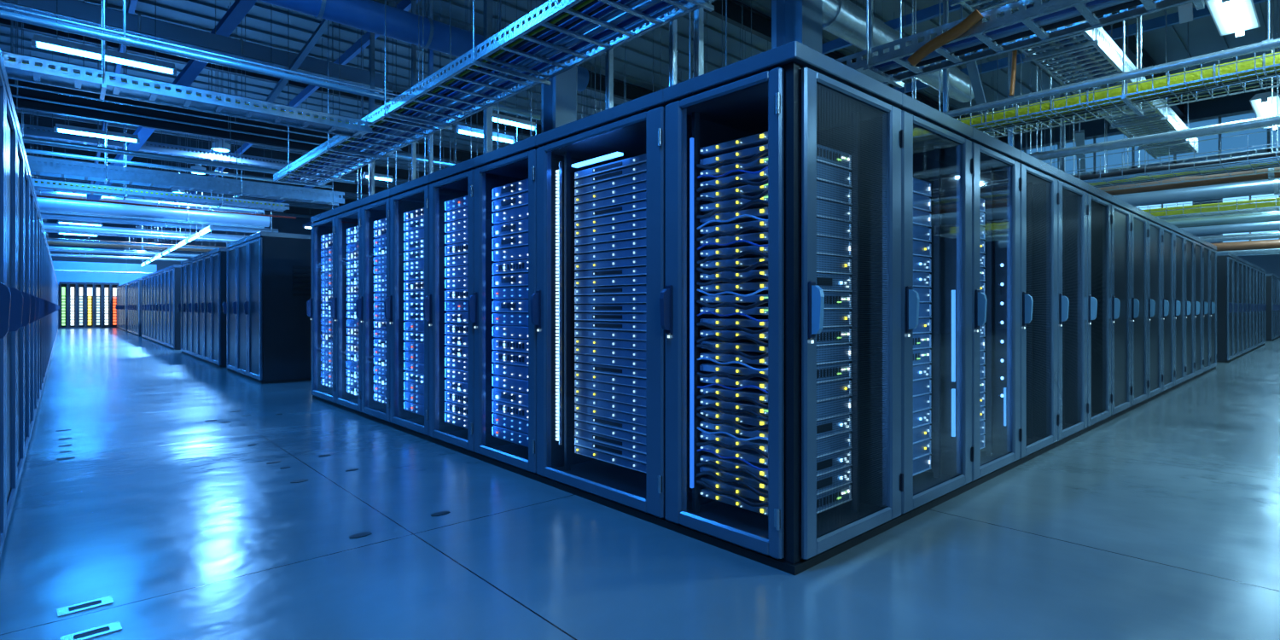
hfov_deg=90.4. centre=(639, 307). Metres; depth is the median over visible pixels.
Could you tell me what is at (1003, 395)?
light
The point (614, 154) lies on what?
light
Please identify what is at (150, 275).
tall cabinet
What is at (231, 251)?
tall cabinet
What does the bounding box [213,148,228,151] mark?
diffuser
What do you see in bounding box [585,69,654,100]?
trim
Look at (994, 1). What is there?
cable
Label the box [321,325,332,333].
server
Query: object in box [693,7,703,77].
support post
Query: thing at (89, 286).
tall cabinet
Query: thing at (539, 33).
cable
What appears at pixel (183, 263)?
tall cabinet
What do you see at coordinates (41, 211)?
pipe
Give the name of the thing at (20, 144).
tall cabinet
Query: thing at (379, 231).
vent
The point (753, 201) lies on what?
cord
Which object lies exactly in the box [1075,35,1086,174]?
rod
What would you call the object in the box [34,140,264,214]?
pipe
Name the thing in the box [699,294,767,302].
server
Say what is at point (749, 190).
server
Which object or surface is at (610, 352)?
server
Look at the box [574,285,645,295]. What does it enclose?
server
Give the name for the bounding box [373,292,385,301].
server
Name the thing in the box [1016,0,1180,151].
cable
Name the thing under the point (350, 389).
server
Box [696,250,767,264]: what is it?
cord
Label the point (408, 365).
server
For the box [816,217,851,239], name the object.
server
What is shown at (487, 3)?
support post
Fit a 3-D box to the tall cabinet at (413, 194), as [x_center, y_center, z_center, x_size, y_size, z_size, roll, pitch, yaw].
[-1.537,0.006,5.297,0.908,2.000,0.765,0,0,-42]
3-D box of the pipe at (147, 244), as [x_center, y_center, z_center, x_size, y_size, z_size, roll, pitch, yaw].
[-18.078,-3.925,23.286,6.800,3.378,0.118,0,0,-42]
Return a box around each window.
[1017,109,1279,175]
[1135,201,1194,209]
[1220,193,1279,243]
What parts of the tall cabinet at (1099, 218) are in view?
handle plate, handle, door panel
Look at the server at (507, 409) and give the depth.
4.03 m
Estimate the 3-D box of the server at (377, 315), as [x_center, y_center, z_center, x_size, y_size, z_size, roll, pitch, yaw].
[-2.047,0.075,5.824,0.608,0.076,0.461,0,0,-42]
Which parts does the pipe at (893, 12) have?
hanger rod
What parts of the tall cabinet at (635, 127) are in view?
handle, handle plate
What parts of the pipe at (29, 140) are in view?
hanger rod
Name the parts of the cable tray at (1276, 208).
hanger frame, hanger frame, rail, rail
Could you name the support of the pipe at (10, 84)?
hanging from the ceiling
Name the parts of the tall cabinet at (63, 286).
lit panel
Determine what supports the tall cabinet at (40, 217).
on the floor
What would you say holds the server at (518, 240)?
in the tall cabinet at (516, 161)
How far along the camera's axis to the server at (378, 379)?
5.69 m
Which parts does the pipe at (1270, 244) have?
hanger rod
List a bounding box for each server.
[321,232,332,242]
[321,240,332,250]
[321,248,332,257]
[321,256,332,265]
[321,263,332,272]
[321,271,332,279]
[321,279,332,287]
[321,287,332,295]
[321,295,332,302]
[321,302,330,309]
[321,310,332,318]
[321,318,332,325]
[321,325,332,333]
[321,332,332,341]
[321,340,332,349]
[321,348,332,356]
[321,355,332,365]
[321,363,332,372]
[321,370,332,380]
[321,378,332,388]
[346,225,358,236]
[346,233,358,244]
[346,242,358,252]
[346,250,358,261]
[346,259,358,268]
[346,267,358,277]
[346,276,358,285]
[346,285,358,293]
[346,294,358,302]
[346,302,355,310]
[346,310,358,319]
[346,319,358,327]
[346,327,358,336]
[346,335,358,344]
[346,343,358,353]
[346,352,358,361]
[346,360,358,370]
[346,368,358,378]
[346,377,358,387]
[346,384,358,395]
[373,217,385,229]
[373,226,385,238]
[373,236,385,247]
[373,245,385,256]
[373,255,385,265]
[373,264,385,274]
[373,273,385,283]
[373,283,385,292]
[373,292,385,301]
[373,302,384,310]
[373,311,385,319]
[373,320,385,329]
[373,329,385,338]
[373,337,385,348]
[373,347,385,357]
[373,356,385,366]
[373,365,385,376]
[373,374,385,385]
[373,384,385,395]
[373,392,385,404]
[403,207,424,221]
[403,217,424,232]
[403,227,424,241]
[403,238,424,251]
[403,249,424,261]
[403,259,424,271]
[403,270,424,281]
[403,280,424,290]
[403,290,424,301]
[403,301,423,311]
[403,311,424,321]
[403,321,424,331]
[403,331,424,342]
[403,341,424,353]
[403,351,424,363]
[403,360,424,373]
[403,371,424,383]
[403,381,424,395]
[403,390,424,405]
[403,401,424,415]
[444,195,467,211]
[444,207,467,222]
[444,218,467,233]
[444,230,467,244]
[444,242,467,255]
[444,254,467,267]
[444,265,467,278]
[444,277,467,289]
[444,289,467,300]
[444,301,467,311]
[444,312,467,323]
[444,323,467,335]
[444,334,467,347]
[444,345,467,358]
[444,356,467,370]
[444,367,467,382]
[444,378,467,394]
[444,389,467,406]
[444,401,467,418]
[444,412,467,429]
[491,178,528,199]
[491,192,528,212]
[491,219,528,237]
[491,232,528,250]
[491,259,528,274]
[491,273,528,287]
[491,299,528,312]
[491,349,528,366]
[491,387,528,407]
[491,400,528,420]
[492,205,528,224]
[492,245,528,261]
[492,286,528,299]
[492,312,528,325]
[492,325,528,339]
[492,337,528,353]
[492,362,528,379]
[492,375,528,393]
[492,413,528,433]
[492,424,528,447]
[574,153,645,179]
[574,162,645,187]
[574,172,645,196]
[574,181,645,203]
[574,191,645,212]
[574,200,645,221]
[574,209,645,229]
[574,219,645,237]
[574,228,645,245]
[574,238,645,254]
[574,247,645,262]
[574,256,645,270]
[574,266,645,279]
[574,275,645,287]
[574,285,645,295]
[574,294,645,303]
[574,303,645,312]
[574,312,645,321]
[574,320,645,331]
[574,329,645,340]
[574,337,645,349]
[574,345,645,359]
[574,354,645,369]
[574,361,645,378]
[574,370,645,388]
[574,378,645,397]
[574,387,645,407]
[574,395,645,416]
[574,403,645,425]
[574,412,645,435]
[574,420,645,444]
[574,428,645,453]
[574,436,645,463]
[574,445,645,472]
[699,131,767,157]
[699,144,767,166]
[699,156,767,180]
[699,168,767,191]
[699,183,767,202]
[699,194,767,213]
[699,206,767,225]
[699,220,767,236]
[699,232,767,247]
[699,244,767,258]
[699,256,767,269]
[699,269,767,280]
[699,281,767,291]
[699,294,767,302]
[699,307,767,314]
[699,318,767,327]
[699,329,767,339]
[699,340,767,352]
[699,351,767,365]
[699,362,767,375]
[699,375,767,389]
[699,385,767,402]
[699,396,767,415]
[699,407,767,425]
[699,418,767,440]
[699,430,767,453]
[699,443,767,465]
[699,453,767,477]
[699,464,767,490]
[699,475,767,501]
[699,488,767,515]
[816,144,851,170]
[816,162,851,187]
[816,180,851,204]
[816,199,851,222]
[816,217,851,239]
[816,236,851,256]
[816,255,851,274]
[816,273,851,291]
[816,326,851,346]
[816,343,851,365]
[816,361,851,383]
[816,378,851,401]
[816,396,851,420]
[816,413,851,439]
[816,431,851,457]
[816,448,851,476]
[816,465,851,494]
[816,483,851,512]
[823,291,851,308]
[823,309,851,327]
[913,177,931,197]
[913,192,931,211]
[913,209,931,226]
[913,224,931,242]
[913,240,931,257]
[913,256,931,272]
[913,271,931,287]
[913,287,931,302]
[913,318,931,333]
[913,332,931,349]
[913,348,931,365]
[913,363,931,381]
[913,378,931,396]
[913,393,931,413]
[913,408,931,428]
[913,424,931,444]
[913,439,931,459]
[913,454,931,476]
[919,302,931,317]
[980,197,985,212]
[980,211,985,226]
[980,226,985,239]
[980,239,985,253]
[980,253,985,267]
[980,267,985,281]
[980,281,984,293]
[980,324,985,337]
[980,337,985,350]
[980,350,985,365]
[980,364,985,378]
[980,378,985,393]
[980,392,985,407]
[980,406,985,421]
[980,420,985,435]
[980,434,985,448]
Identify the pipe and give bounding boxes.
[0,0,392,92]
[0,0,418,98]
[0,0,434,110]
[9,0,401,151]
[11,5,381,147]
[11,16,418,143]
[16,21,354,183]
[21,22,331,188]
[23,23,296,218]
[32,110,264,228]
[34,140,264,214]
[36,90,270,226]
[36,111,278,232]
[37,111,264,242]
[41,145,217,249]
[42,158,248,239]
[46,186,226,251]
[48,246,202,257]
[49,185,215,256]
[50,194,202,261]
[54,208,196,273]
[215,0,215,34]
[356,0,497,166]
[433,0,581,120]
[529,0,1279,160]
[586,0,1279,195]
[767,0,1279,206]
[822,0,974,102]
[893,11,1054,167]
[965,29,1279,227]
[970,11,1031,153]
[1026,93,1279,242]
[1044,121,1279,251]
[1069,122,1279,255]
[1123,133,1279,235]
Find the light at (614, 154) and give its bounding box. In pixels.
[571,151,622,168]
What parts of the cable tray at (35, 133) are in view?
hanger frame, rail, rail, hanger frame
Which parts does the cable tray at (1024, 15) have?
hanger frame, hanger frame, hanger frame, hanger frame, hanger frame, hanger frame, hanger frame, hanger frame, rail, rail, hanger frame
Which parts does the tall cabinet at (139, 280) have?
door panel, door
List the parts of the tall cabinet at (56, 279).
door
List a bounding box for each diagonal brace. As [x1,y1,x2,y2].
[86,0,257,200]
[264,18,331,103]
[361,29,541,121]
[499,0,541,37]
[960,3,993,136]
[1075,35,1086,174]
[1177,2,1192,23]
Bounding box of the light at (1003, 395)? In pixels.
[1000,263,1006,425]
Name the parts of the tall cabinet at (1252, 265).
door panel, door, handle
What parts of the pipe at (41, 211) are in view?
hanger rod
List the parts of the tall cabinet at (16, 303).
door panel, door, handle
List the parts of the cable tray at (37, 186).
hanger frame, hanger frame, rail, rail, hanger frame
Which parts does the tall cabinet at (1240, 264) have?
door panel, handle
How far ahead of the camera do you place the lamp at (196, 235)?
18.07 m
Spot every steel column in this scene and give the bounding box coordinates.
[541,0,576,133]
[771,0,822,53]
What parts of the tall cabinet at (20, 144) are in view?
door panel, door, handle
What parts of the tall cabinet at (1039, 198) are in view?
handle plate, handle, door panel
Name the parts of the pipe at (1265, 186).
hanger rod, hanger rod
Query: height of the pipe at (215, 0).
1.778 m
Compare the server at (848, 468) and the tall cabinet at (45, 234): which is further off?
the tall cabinet at (45, 234)
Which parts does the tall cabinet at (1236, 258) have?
door, handle, door panel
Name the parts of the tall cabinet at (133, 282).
door, door panel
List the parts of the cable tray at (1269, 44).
hanger rod, hanger rod, hanger rod, hanger rod, hanger rod, hanger rod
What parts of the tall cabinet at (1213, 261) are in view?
handle, door panel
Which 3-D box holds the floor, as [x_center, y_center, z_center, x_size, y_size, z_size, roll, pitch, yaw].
[-0.501,1.056,23.701,41.000,0.100,51.000,0,0,-42]
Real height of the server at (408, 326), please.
0.076 m
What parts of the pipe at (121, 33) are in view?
hanger rod, hanger rod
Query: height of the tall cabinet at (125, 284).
2.000 m
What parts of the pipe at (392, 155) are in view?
hanger rod, hanger rod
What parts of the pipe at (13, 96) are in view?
hanger rod, hanger rod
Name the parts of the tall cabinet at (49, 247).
door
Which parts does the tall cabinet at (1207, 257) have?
handle, door panel, door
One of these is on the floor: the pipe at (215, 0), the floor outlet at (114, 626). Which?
the floor outlet at (114, 626)
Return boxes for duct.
[0,0,383,93]
[45,230,230,243]
[258,0,589,91]
[1142,197,1279,219]
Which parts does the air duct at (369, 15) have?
hanger rod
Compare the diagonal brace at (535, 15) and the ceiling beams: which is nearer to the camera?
the diagonal brace at (535, 15)
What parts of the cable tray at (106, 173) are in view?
hanger frame, rail, rail, hanger frame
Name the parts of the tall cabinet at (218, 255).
handle, door panel, door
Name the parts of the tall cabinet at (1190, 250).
handle plate, handle, door panel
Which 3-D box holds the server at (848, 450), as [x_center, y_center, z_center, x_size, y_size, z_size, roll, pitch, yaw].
[0.776,0.692,2.890,0.365,0.076,0.208,0,0,-42]
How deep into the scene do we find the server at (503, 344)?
4.02 m
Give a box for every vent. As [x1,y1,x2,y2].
[292,265,310,296]
[377,229,385,234]
[377,322,385,326]
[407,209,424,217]
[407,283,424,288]
[449,244,467,251]
[449,291,467,296]
[449,325,467,331]
[449,393,467,402]
[449,405,467,414]
[498,262,523,270]
[498,341,523,349]
[498,354,523,361]
[498,404,523,415]
[816,147,840,161]
[816,331,840,341]
[816,366,840,378]
[817,492,839,507]
[824,296,840,303]
[913,337,919,344]
[913,353,919,360]
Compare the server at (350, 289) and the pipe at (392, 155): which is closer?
the server at (350, 289)
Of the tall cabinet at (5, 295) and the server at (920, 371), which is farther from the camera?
the server at (920, 371)
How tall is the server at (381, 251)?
0.076 m
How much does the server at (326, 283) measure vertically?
0.076 m
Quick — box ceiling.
[0,0,1279,218]
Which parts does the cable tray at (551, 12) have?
hanger frame, hanger frame, hanger frame, rail, hanger frame, hanger frame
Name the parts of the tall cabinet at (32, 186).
door panel, door, handle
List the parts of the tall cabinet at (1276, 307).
door panel, door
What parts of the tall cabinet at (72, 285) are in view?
lit panel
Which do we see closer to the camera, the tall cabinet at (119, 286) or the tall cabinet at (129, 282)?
the tall cabinet at (129, 282)
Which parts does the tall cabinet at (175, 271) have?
door, door panel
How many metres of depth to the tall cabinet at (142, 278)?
20.79 m
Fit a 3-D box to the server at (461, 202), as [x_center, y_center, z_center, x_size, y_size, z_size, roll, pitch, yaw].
[-1.066,-0.750,4.741,0.608,0.076,0.472,0,0,-42]
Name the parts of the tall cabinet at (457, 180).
handle, handle plate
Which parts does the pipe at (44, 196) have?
hanger rod, hanger rod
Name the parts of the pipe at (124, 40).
hanger rod, hanger rod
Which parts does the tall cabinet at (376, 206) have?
handle, handle plate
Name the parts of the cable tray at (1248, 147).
hanger frame, hanger frame, hanger frame, hanger frame, hanger frame, rail, rail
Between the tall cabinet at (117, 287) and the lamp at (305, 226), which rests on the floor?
the tall cabinet at (117, 287)
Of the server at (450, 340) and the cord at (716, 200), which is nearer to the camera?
the cord at (716, 200)
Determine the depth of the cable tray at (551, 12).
5.61 m
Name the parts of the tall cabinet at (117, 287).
door panel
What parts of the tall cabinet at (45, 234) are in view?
door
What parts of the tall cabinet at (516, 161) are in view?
handle, handle plate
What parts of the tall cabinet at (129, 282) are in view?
door, door panel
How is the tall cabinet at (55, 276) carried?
on the floor
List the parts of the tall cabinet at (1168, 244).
handle, door panel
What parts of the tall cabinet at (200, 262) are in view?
handle, door, door panel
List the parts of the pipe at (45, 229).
hanger rod, hanger rod, hanger rod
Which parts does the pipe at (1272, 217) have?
hanger rod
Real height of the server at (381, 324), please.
0.076 m
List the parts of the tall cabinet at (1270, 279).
door, door panel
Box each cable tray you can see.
[0,0,372,139]
[7,0,354,158]
[10,1,289,212]
[18,46,327,174]
[26,0,344,205]
[273,0,715,186]
[332,0,1204,209]
[408,0,1279,180]
[449,0,1279,162]
[590,0,1279,191]
[888,19,1279,221]
[949,0,1198,158]
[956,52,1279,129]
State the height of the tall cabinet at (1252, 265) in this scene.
2.000 m
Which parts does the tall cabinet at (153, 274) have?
door, door panel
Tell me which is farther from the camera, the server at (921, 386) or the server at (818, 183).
the server at (921, 386)
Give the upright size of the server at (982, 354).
0.084 m
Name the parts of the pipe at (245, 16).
hanger rod, hanger rod, hanger rod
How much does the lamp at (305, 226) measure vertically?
2.050 m
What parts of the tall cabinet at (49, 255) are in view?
door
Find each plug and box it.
[55,456,75,459]
[266,460,280,464]
[290,478,308,482]
[349,531,372,538]
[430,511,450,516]
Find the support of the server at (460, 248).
in the tall cabinet at (457, 180)
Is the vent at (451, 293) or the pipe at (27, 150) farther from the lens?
the pipe at (27, 150)
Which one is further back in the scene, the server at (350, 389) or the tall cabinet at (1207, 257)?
the tall cabinet at (1207, 257)
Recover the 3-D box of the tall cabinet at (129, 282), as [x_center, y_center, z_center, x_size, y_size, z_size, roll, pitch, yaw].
[-19.408,0.006,25.084,1.234,2.000,0.850,0,0,-42]
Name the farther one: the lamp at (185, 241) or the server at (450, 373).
the lamp at (185, 241)
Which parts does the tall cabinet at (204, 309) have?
handle, door, door panel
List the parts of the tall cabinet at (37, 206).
door, handle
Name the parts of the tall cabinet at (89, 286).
lit panel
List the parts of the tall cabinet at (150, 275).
door, door panel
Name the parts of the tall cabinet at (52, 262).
door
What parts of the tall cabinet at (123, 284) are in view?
door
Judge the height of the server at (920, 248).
0.079 m
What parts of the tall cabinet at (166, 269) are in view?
door, door panel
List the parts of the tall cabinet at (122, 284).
door, door panel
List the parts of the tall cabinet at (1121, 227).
handle plate, handle, door panel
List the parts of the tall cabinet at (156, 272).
door, door panel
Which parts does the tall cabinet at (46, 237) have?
door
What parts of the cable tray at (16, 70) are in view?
hanger frame, rail, rail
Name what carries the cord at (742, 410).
attached to the tall cabinet at (805, 98)
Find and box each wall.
[52,261,156,328]
[1001,84,1279,148]
[1194,198,1279,277]
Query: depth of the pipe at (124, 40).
5.39 m
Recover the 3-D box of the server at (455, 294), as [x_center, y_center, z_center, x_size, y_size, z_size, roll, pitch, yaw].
[-1.066,-0.089,4.741,0.608,0.076,0.472,0,0,-42]
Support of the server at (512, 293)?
in the tall cabinet at (516, 161)
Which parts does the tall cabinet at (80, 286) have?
lit panel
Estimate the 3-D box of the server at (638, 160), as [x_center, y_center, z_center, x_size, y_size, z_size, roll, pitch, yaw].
[0.100,-0.757,3.574,0.608,0.042,0.755,0,0,-42]
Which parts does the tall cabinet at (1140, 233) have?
handle plate, handle, door panel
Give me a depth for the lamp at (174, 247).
21.32 m
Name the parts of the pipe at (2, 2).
hanger rod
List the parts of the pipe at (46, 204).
hanger rod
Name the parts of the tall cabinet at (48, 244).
door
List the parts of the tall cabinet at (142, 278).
door, door panel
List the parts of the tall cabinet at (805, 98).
handle, handle plate, door, handle plate, handle, door, door panel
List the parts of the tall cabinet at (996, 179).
handle plate, handle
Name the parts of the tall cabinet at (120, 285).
door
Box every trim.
[0,17,541,136]
[17,112,427,180]
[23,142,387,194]
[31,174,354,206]
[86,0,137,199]
[174,0,420,207]
[264,205,329,215]
[273,2,687,203]
[302,0,965,226]
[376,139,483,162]
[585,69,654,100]
[704,0,1003,140]
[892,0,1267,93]
[1097,11,1185,117]
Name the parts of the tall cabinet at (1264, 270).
door, door panel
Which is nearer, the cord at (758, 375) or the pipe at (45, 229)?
the cord at (758, 375)
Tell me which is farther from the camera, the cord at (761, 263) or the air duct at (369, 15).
the air duct at (369, 15)
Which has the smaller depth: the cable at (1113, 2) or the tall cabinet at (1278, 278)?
the cable at (1113, 2)
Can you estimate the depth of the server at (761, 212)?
2.79 m
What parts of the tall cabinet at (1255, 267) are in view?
door panel, door, handle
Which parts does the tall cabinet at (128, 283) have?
door, door panel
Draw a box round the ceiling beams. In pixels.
[35,194,311,271]
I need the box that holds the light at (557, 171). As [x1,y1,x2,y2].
[555,169,558,441]
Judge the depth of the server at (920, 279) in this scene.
3.44 m
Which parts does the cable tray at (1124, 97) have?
hanger frame, hanger frame, hanger frame, hanger frame, rail, rail, hanger frame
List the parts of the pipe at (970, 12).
hanger rod, hanger rod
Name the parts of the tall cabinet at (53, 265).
door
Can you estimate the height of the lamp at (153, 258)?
3.650 m
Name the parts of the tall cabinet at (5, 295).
door, handle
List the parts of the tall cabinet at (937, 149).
handle plate, handle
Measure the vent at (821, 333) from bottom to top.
0.034 m
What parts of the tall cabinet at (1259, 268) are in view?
door panel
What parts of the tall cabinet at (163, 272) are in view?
door, door panel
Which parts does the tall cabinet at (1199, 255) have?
handle plate, door panel, handle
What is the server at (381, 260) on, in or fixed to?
in the tall cabinet at (376, 206)
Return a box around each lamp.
[31,0,176,75]
[52,50,104,164]
[53,0,139,143]
[57,220,103,226]
[58,179,98,236]
[64,115,108,181]
[136,186,145,228]
[145,187,151,263]
[150,186,157,261]
[156,252,162,258]
[162,160,170,255]
[168,161,178,251]
[171,132,184,193]
[177,133,188,247]
[187,135,199,242]
[191,135,206,174]
[198,94,213,236]
[212,71,229,151]
[303,225,311,228]
[362,171,393,181]
[454,0,515,144]
[492,0,535,131]
[706,10,707,72]
[1204,0,1260,38]
[1249,0,1279,129]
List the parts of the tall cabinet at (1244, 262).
door panel, door, handle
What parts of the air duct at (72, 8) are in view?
hanger rod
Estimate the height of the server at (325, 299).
0.076 m
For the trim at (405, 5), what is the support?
attached to the ceiling beams
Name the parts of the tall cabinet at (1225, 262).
door, door panel, handle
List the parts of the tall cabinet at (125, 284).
door, door panel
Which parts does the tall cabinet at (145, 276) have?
door, door panel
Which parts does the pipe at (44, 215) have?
hanger rod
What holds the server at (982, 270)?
in the tall cabinet at (996, 179)
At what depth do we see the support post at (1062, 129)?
10.17 m
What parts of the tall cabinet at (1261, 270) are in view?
door panel, door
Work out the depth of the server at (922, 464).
3.44 m
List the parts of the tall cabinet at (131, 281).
door, door panel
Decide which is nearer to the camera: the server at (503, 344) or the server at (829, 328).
the server at (829, 328)
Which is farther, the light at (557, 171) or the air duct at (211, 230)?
the air duct at (211, 230)
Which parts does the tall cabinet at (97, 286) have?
lit panel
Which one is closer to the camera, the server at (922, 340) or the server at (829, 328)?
the server at (829, 328)
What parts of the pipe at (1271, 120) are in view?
hanger rod, hanger rod, hanger rod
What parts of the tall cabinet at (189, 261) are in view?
handle, door, door panel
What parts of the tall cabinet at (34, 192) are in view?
door, handle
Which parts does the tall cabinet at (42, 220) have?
door, handle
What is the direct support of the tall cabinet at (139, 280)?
on the floor
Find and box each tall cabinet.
[0,48,11,557]
[3,69,23,536]
[15,115,30,493]
[23,146,35,462]
[29,170,40,438]
[33,188,42,424]
[36,198,45,412]
[39,209,46,401]
[40,220,47,391]
[42,226,49,384]
[44,233,50,378]
[46,237,51,374]
[46,244,52,367]
[48,247,52,364]
[49,250,53,360]
[49,255,53,357]
[51,258,52,354]
[52,261,55,350]
[52,265,56,347]
[53,268,54,344]
[54,272,55,341]
[55,275,56,337]
[56,279,58,334]
[57,282,58,331]
[58,281,68,328]
[68,281,76,328]
[76,282,85,328]
[85,282,93,328]
[93,282,102,328]
[102,282,110,327]
[110,282,119,327]
[115,286,118,328]
[116,285,119,328]
[117,285,120,329]
[118,285,122,329]
[120,284,122,330]
[121,284,124,331]
[122,283,127,331]
[125,282,129,332]
[127,281,131,333]
[128,280,133,333]
[130,279,134,334]
[132,279,136,335]
[134,278,141,336]
[139,276,145,337]
[141,275,146,339]
[144,273,149,340]
[146,273,152,341]
[149,272,156,343]
[152,271,158,343]
[155,269,162,345]
[158,268,165,346]
[162,267,170,348]
[166,264,180,349]
[178,260,186,354]
[182,258,191,356]
[188,256,199,359]
[194,253,204,361]
[200,250,211,364]
[207,247,227,367]
[222,240,238,374]
[232,236,250,378]
[244,231,311,383]
[306,208,337,407]
[330,198,364,416]
[355,188,392,427]
[384,174,432,441]
[423,157,477,458]
[467,135,539,481]
[529,88,669,528]
[659,40,903,575]
[896,93,974,523]
[968,127,1022,488]
[1016,151,1059,465]
[1053,168,1088,447]
[1084,183,1112,432]
[1109,194,1132,420]
[1128,204,1149,410]
[1145,212,1163,402]
[1160,220,1175,395]
[1172,226,1186,389]
[1182,231,1195,383]
[1192,235,1204,379]
[1201,239,1211,375]
[1209,243,1217,372]
[1216,251,1233,362]
[1232,255,1239,360]
[1237,257,1243,357]
[1241,259,1246,355]
[1245,261,1250,354]
[1249,263,1254,351]
[1252,265,1257,349]
[1256,267,1260,348]
[1259,267,1263,347]
[1262,268,1266,345]
[1265,273,1275,341]
[1274,274,1277,339]
[1275,275,1279,338]
[1277,276,1279,337]
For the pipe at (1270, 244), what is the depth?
14.56 m
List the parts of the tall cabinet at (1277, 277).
door panel, door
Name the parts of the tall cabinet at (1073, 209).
handle plate, handle, door panel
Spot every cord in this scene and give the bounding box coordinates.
[696,148,767,169]
[696,178,767,191]
[696,189,767,202]
[696,198,767,219]
[696,214,767,229]
[696,225,767,241]
[696,239,767,250]
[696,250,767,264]
[696,260,767,274]
[696,273,767,285]
[696,286,767,296]
[696,298,767,309]
[696,311,767,322]
[696,322,767,334]
[696,335,767,347]
[696,343,767,360]
[696,371,767,380]
[696,383,767,394]
[696,392,767,409]
[696,404,767,421]
[696,412,767,431]
[696,426,767,441]
[696,440,767,458]
[696,448,767,471]
[696,460,767,485]
[696,471,767,498]
[696,479,767,506]
[697,165,767,178]
[697,356,767,371]
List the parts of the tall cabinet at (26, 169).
door panel, door, handle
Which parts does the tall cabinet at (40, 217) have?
door, handle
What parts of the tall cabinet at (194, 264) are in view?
handle, door, door panel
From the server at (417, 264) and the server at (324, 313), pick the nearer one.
the server at (417, 264)
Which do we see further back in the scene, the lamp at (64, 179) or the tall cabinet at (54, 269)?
the lamp at (64, 179)
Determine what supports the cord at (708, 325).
attached to the tall cabinet at (805, 98)
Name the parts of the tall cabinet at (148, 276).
door, door panel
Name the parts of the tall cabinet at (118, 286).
door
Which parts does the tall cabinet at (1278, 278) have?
door panel, door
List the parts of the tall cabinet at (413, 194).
handle, handle plate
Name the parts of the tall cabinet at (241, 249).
handle, door, door panel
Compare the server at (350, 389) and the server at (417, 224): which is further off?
the server at (350, 389)
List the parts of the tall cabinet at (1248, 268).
door panel, door, handle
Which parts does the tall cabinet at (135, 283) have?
door, door panel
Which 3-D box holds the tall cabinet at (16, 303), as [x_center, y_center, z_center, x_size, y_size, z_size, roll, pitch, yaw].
[-3.276,0.006,2.617,1.084,2.000,0.850,0,0,-42]
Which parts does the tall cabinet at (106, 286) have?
lit panel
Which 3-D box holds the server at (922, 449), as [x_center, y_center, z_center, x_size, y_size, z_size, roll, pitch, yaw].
[1.209,0.768,3.553,0.535,0.079,0.608,0,0,-42]
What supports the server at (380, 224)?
in the tall cabinet at (376, 206)
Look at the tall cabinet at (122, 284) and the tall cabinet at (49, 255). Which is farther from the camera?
the tall cabinet at (122, 284)
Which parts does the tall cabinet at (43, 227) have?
door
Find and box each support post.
[368,44,369,196]
[369,0,374,195]
[411,0,416,180]
[427,0,433,174]
[483,0,492,153]
[605,10,613,110]
[669,8,676,86]
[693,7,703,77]
[868,0,872,48]
[942,0,948,112]
[1007,10,1013,146]
[1059,45,1065,171]
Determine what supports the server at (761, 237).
in the tall cabinet at (805, 98)
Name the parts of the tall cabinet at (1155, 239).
handle plate, handle, door panel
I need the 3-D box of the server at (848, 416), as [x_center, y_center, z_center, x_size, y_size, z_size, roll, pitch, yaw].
[0.776,0.532,2.890,0.365,0.076,0.208,0,0,-42]
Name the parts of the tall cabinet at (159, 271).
door, door panel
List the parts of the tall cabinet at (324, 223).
handle, handle plate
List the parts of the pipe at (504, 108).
hanger rod, hanger rod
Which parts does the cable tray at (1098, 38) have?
hanger frame, hanger frame, hanger frame, hanger frame, rail, hanger frame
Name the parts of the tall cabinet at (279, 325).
handle, door panel, door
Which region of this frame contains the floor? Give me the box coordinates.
[0,327,1279,639]
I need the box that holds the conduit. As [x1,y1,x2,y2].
[907,9,983,66]
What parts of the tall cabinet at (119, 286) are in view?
door, door panel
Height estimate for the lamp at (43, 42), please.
2.650 m
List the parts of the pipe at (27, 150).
hanger rod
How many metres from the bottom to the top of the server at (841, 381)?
0.076 m
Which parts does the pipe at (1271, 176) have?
hanger rod, hanger rod, hanger rod, hanger rod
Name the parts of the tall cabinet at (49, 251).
door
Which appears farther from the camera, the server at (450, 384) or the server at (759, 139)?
the server at (450, 384)
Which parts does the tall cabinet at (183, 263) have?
door, door panel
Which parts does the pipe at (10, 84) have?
hanger rod, hanger rod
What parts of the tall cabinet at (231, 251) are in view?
handle, door, door panel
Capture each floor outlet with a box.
[56,595,113,616]
[60,621,122,639]
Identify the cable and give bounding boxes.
[8,59,364,126]
[34,180,282,206]
[279,0,586,180]
[282,0,593,180]
[284,0,599,180]
[287,0,605,180]
[290,0,618,180]
[293,0,631,181]
[298,0,645,181]
[304,0,662,182]
[309,0,678,183]
[314,0,688,184]
[872,0,1111,68]
[876,0,1133,71]
[883,0,1156,75]
[971,0,1155,151]
[980,71,1279,132]
[988,0,1161,150]
[1001,0,1167,149]
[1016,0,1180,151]
[1033,0,1186,150]
[1045,0,1184,145]
[1073,151,1279,180]
[1084,157,1279,183]
[1088,161,1279,185]
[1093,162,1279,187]
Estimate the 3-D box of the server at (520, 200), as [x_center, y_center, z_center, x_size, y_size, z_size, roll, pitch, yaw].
[-0.578,-0.667,4.203,0.608,0.076,0.519,0,0,-42]
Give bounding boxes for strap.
[1009,49,1017,96]
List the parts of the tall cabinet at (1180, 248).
handle plate, handle, door panel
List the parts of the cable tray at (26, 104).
hanger rod, hanger rod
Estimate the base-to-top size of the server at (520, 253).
0.076 m
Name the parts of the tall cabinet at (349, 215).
handle, handle plate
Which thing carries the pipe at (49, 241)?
hanging from the ceiling
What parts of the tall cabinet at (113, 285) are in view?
lit panel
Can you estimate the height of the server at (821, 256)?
0.076 m
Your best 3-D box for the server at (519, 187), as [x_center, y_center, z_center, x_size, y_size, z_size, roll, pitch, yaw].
[-0.578,-0.750,4.203,0.608,0.076,0.519,0,0,-42]
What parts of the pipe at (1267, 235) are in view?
hanger rod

